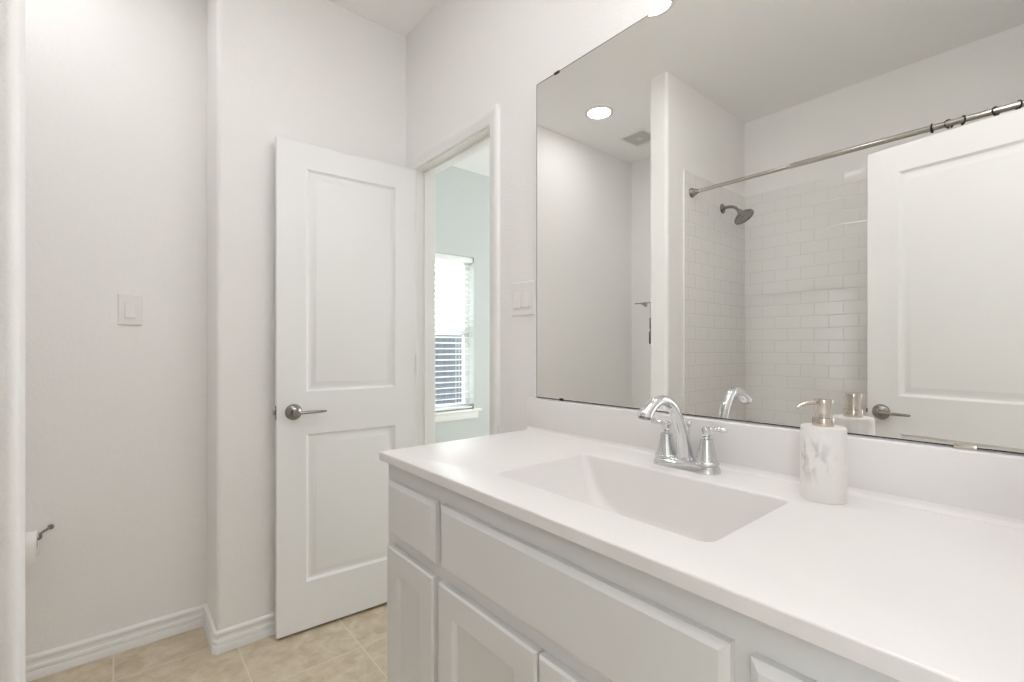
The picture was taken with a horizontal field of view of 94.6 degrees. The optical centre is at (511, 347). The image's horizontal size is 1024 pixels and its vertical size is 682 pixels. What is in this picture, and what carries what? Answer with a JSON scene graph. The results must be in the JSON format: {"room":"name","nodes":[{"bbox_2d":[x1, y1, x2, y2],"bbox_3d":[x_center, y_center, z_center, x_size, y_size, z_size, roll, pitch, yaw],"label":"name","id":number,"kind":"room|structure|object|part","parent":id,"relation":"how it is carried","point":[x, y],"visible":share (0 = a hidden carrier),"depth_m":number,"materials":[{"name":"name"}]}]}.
{"room":"bathroom","nodes":[
{"label":"bathroom","id":0,"kind":"room"},
{"bbox_2d":[0,0,24,681],"bbox_3d":[-1.480,-0.182,0.765,0.961,2.742,0.117,0,0,-40],"label":"wall","id":1,"kind":"structure","parent":0,"point":[12,12],"depth_m":1.02,"materials":[{"name":"white paint"}]},
{"bbox_2d":[25,0,206,656],"bbox_3d":[-1.635,-0.182,1.853,2.349,2.742,0.115,0,0,-40],"label":"wall","id":2,"kind":"structure","parent":0,"point":[116,90],"depth_m":1.85,"materials":[{"name":"white paint"}]},
{"bbox_2d":[37,524,53,539],"bbox_3d":[-1.721,0.662,1.663,0.155,0.032,0.067,0,0,-40],"label":"toilet paper holder","id":3,"kind":"object","parent":2,"relation":"attached to","point":[51,526],"visible":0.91,"depth_m":1.70,"materials":[{"name":"grey metal"}]},
{"bbox_2d":[25,531,38,563],"bbox_3d":[-1.711,0.692,1.633,0.102,0.093,0.087,0,0,-40],"label":"toilet paper roll","id":4,"kind":"object","parent":3,"relation":"hanging from","point":[31,542],"visible":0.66,"depth_m":1.63,"materials":[{"name":"white paper"}]},
{"bbox_2d":[118,294,141,324],"bbox_3d":[-1.512,-0.151,1.872,0.076,0.122,0.014,0,0,-40],"label":"light switch","id":5,"kind":"object","parent":2,"relation":"attached to","point":[129,305],"visible":1,"depth_m":1.87,"materials":[{"name":"white plastic"}]},
{"bbox_3d":[-1.512,-0.151,1.873,0.038,0.071,0.001,0,0,-40],"label":"switch frame","id":6,"kind":"part","parent":5,"relation":"part of","materials":[{"name":"white plastic"}]},
{"bbox_2d":[29,602,386,681],"bbox_3d":[0.561,1.239,1.838,5.800,0.100,5.100,0,0,-40],"label":"floor","id":7,"kind":"structure","parent":0,"point":[352,647],"depth_m":1.80,"materials":[{"name":"beige tile"}]},
{"bbox_2d":[387,464,901,681],"bbox_3d":[0.277,0.747,0.961,0.557,0.884,1.295,0,0,-40],"label":"vanity cabinet","id":8,"kind":"object","parent":7,"relation":"on","point":[477,591],"visible":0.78,"depth_m":0.81,"materials":[{"name":"white paint"}]},
{"bbox_3d":[-0.250,0.799,1.172,0.018,0.550,0.237,0,0,-40],"label":"door","id":9,"kind":"part","parent":8,"relation":"part of","materials":[{"name":"white paint"}]},
{"bbox_3d":[-0.249,0.422,1.171,0.018,0.141,0.240,0,0,-40],"label":"drawer","id":10,"kind":"part","parent":8,"relation":"part of","materials":[{"name":"white paint"}]},
{"bbox_3d":[-0.056,0.799,0.940,0.018,0.550,0.322,0,0,-40],"label":"door","id":11,"kind":"part","parent":8,"relation":"part of","materials":[{"name":"white paint"}]},
{"bbox_3d":[0.154,0.799,0.689,0.018,0.550,0.322,0,0,-40],"label":"door","id":12,"kind":"part","parent":8,"relation":"part of","materials":[{"name":"white paint"}]},
{"bbox_2d":[379,397,1023,681],"bbox_3d":[0.273,0.296,0.965,0.560,0.248,1.308,0,0,-40],"label":"countertop","id":13,"kind":"structure","parent":8,"relation":"on","point":[918,576],"depth_m":0.76,"materials":[{"name":"white stone"}]},
{"bbox_2d":[637,395,727,474],"bbox_3d":[0.352,0.194,1.066,0.211,0.177,0.197,0,0,-40],"label":"faucet","id":14,"kind":"object","parent":13,"relation":"on","point":[706,462],"visible":1,"depth_m":1.08,"materials":[{"name":"silver metal"}]},
{"bbox_3d":[0.363,0.183,1.175,0.018,0.014,0.044,0,0,-40],"label":"lever","id":15,"kind":"part","parent":14,"relation":"part of","materials":[{"name":"silver metal"}]},
{"bbox_3d":[0.349,0.188,1.064,0.204,0.166,0.046,0,0,-40],"label":"spout","id":16,"kind":"part","parent":14,"relation":"part of","materials":[{"name":"silver metal"}]},
{"bbox_3d":[0.377,0.222,1.154,0.055,0.085,0.055,0,0,-40],"label":"handle","id":17,"kind":"part","parent":14,"relation":"part of","materials":[{"name":"silver metal"}]},
{"bbox_3d":[0.424,0.220,1.134,0.012,0.093,0.012,0,0,-40],"label":"lift rod","id":18,"kind":"part","parent":14,"relation":"part of","materials":[{"name":"silver metal"}]},
{"bbox_3d":[0.443,0.222,1.076,0.055,0.085,0.055,0,0,-40],"label":"handle","id":19,"kind":"part","parent":14,"relation":"part of","materials":[{"name":"silver metal"}]},
{"bbox_3d":[0.461,0.183,1.058,0.018,0.014,0.044,0,0,-40],"label":"lever","id":20,"kind":"part","parent":14,"relation":"part of","materials":[{"name":"silver metal"}]},
{"bbox_2d":[796,399,846,504],"bbox_3d":[0.578,0.189,0.881,0.085,0.187,0.074,0,0,-40],"label":"soap dispenser","id":21,"kind":"object","parent":13,"relation":"on","point":[823,444],"visible":1,"depth_m":0.86,"materials":[{"name":"white ceramic"}]},
{"bbox_3d":[0.549,0.106,0.880,0.045,0.016,0.009,0,0,-8],"label":"spout","id":22,"kind":"part","parent":21,"relation":"part of","materials":[{"name":"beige metal"}]},
{"bbox_3d":[0.352,0.423,0.451,0.018,0.139,0.240,0,0,-40],"label":"drawer","id":23,"kind":"part","parent":8,"relation":"part of","materials":[{"name":"white paint"}]},
{"bbox_2d":[207,0,405,629],"bbox_3d":[-0.924,-0.182,2.203,0.810,2.742,0.261,0,0,-40],"label":"wall","id":24,"kind":"structure","parent":0,"point":[321,73],"depth_m":1.94,"materials":[{"name":"white paint"}]},
{"bbox_2d":[25,603,274,681],"bbox_3d":[-1.472,1.147,1.734,2.216,0.085,0.277,0,0,-40],"label":"baseboard","id":25,"kind":"structure","parent":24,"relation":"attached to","point":[48,662],"depth_m":1.86,"materials":[{"name":"white paint"}]},
{"bbox_2d":[327,0,489,176],"bbox_3d":[0.561,-1.603,1.838,5.800,0.100,5.100,0,0,-40],"label":"ceiling","id":26,"kind":"structure","parent":0,"point":[401,17],"depth_m":2.20,"materials":[{"name":"white paint"}]},
{"bbox_2d":[435,166,489,442],"bbox_3d":[-0.087,-0.182,4.484,3.200,2.742,0.140,0,0,-40],"label":"wall","id":27,"kind":"structure","parent":0,"point":[462,197],"depth_m":4.20,"materials":[{"name":"grey paint"}]},
{"bbox_2d":[435,259,481,421],"bbox_3d":[-0.712,-0.088,3.925,1.034,1.415,0.165,0,0,-40],"label":"window","id":28,"kind":"structure","parent":27,"relation":"in","point":[458,414],"depth_m":4.22,"materials":[{"name":"white plastic"}]},
{"bbox_3d":[-0.755,-0.133,3.966,0.832,0.045,0.046,0,0,-40],"label":"meeting rail","id":29,"kind":"part","parent":28,"relation":"part of","materials":[{"name":"white plastic"}]},
{"bbox_3d":[-0.757,-0.129,3.969,0.922,1.333,0.040,0,0,-40],"label":"frame","id":30,"kind":"part","parent":28,"relation":"part of","materials":[{"name":"white plastic"}]},
{"bbox_2d":[435,253,472,411],"bbox_3d":[-0.713,-0.131,3.916,0.910,1.328,0.052,0,0,-40],"label":"window blind","id":31,"kind":"object","parent":28,"relation":"attached to","point":[440,256],"visible":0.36,"depth_m":4.08,"materials":[{"name":"white plastic"}]},
{"bbox_3d":[-0.713,0.524,3.916,0.906,0.018,0.048,0,0,-40],"label":"rail","id":32,"kind":"part","parent":31,"relation":"part of","materials":[{"name":"white plastic"}]},
{"bbox_3d":[-0.700,0.578,3.909,1.034,0.082,0.125,0,0,-40],"label":"sill","id":33,"kind":"part","parent":28,"relation":"part of","materials":[{"name":"white paint"}]},
{"bbox_2d":[406,0,1023,455],"bbox_3d":[0.235,-0.182,1.526,0.100,2.742,5.040,0,0,-40],"label":"wall","id":34,"kind":"structure","parent":0,"point":[465,58],"depth_m":1.73,"materials":[{"name":"white paint"}]},
{"bbox_2d":[273,136,417,638],"bbox_3d":[-0.725,0.161,2.111,0.624,2.032,0.157,0,0,-40],"label":"door","id":35,"kind":"structure","parent":34,"relation":"in","point":[346,225],"depth_m":2.05,"materials":[{"name":"white paint"}]},
{"bbox_3d":[-0.881,0.264,1.923,0.066,0.066,0.061,0,0,-40],"label":"handle","id":36,"kind":"part","parent":35,"relation":"part of","materials":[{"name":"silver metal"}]},
{"bbox_3d":[-0.821,0.264,1.941,0.119,0.015,0.019,0,0,-36],"label":"lever","id":37,"kind":"part","parent":35,"relation":"part of","materials":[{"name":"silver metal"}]},
{"bbox_2d":[407,104,499,445],"bbox_3d":[-0.230,0.136,2.082,0.136,2.106,0.727,0,0,-40],"label":"door frame","id":38,"kind":"structure","parent":34,"relation":"attached to","point":[483,130],"depth_m":2.25,"materials":[{"name":"white paint"}]},
{"bbox_3d":[-0.184,0.136,2.120,0.018,2.106,0.727,0,0,-40],"label":"casing","id":39,"kind":"part","parent":38,"relation":"part of","materials":[{"name":"white paint"}]},
{"bbox_2d":[512,280,534,316],"bbox_3d":[0.036,-0.174,1.676,0.014,0.120,0.120,0,0,-40],"label":"light switch","id":40,"kind":"object","parent":34,"relation":"attached to","point":[523,293],"visible":1,"depth_m":1.67,"materials":[{"name":"white plastic"}]},
{"bbox_2d":[526,397,1023,529],"bbox_3d":[0.475,0.228,1.134,0.033,0.112,1.308,0,0,-40],"label":"backsplash","id":41,"kind":"structure","parent":34,"relation":"attached to","point":[987,487],"depth_m":0.90,"materials":[{"name":"white stone"}]},
{"bbox_2d":[537,0,1023,454],"bbox_3d":[0.476,-0.366,1.155,0.007,1.075,1.220,0,0,-40],"label":"wall mirror","id":42,"kind":"object","parent":34,"relation":"attached to","point":[753,211],"visible":1,"depth_m":1.01,"materials":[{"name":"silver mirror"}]},
{"label":"outside","id":43,"kind":"structure","parent":0,"visible":0},
{"bbox_3d":[-1.733,1.539,10.036,20.000,0.100,10.380,0,0,-40],"label":"ground","id":44,"kind":"structure","parent":43,"visible":0},
{"bbox_2d":[435,335,461,404],"bbox_3d":[-0.431,0.619,10.109,14.092,1.740,0.060,0,0,-40],"label":"fence","id":45,"kind":"object","parent":44,"relation":"on","point":[437,351],"visible":0.03,"depth_m":9.38,"materials":[{"name":"grey wood"}]}
]}

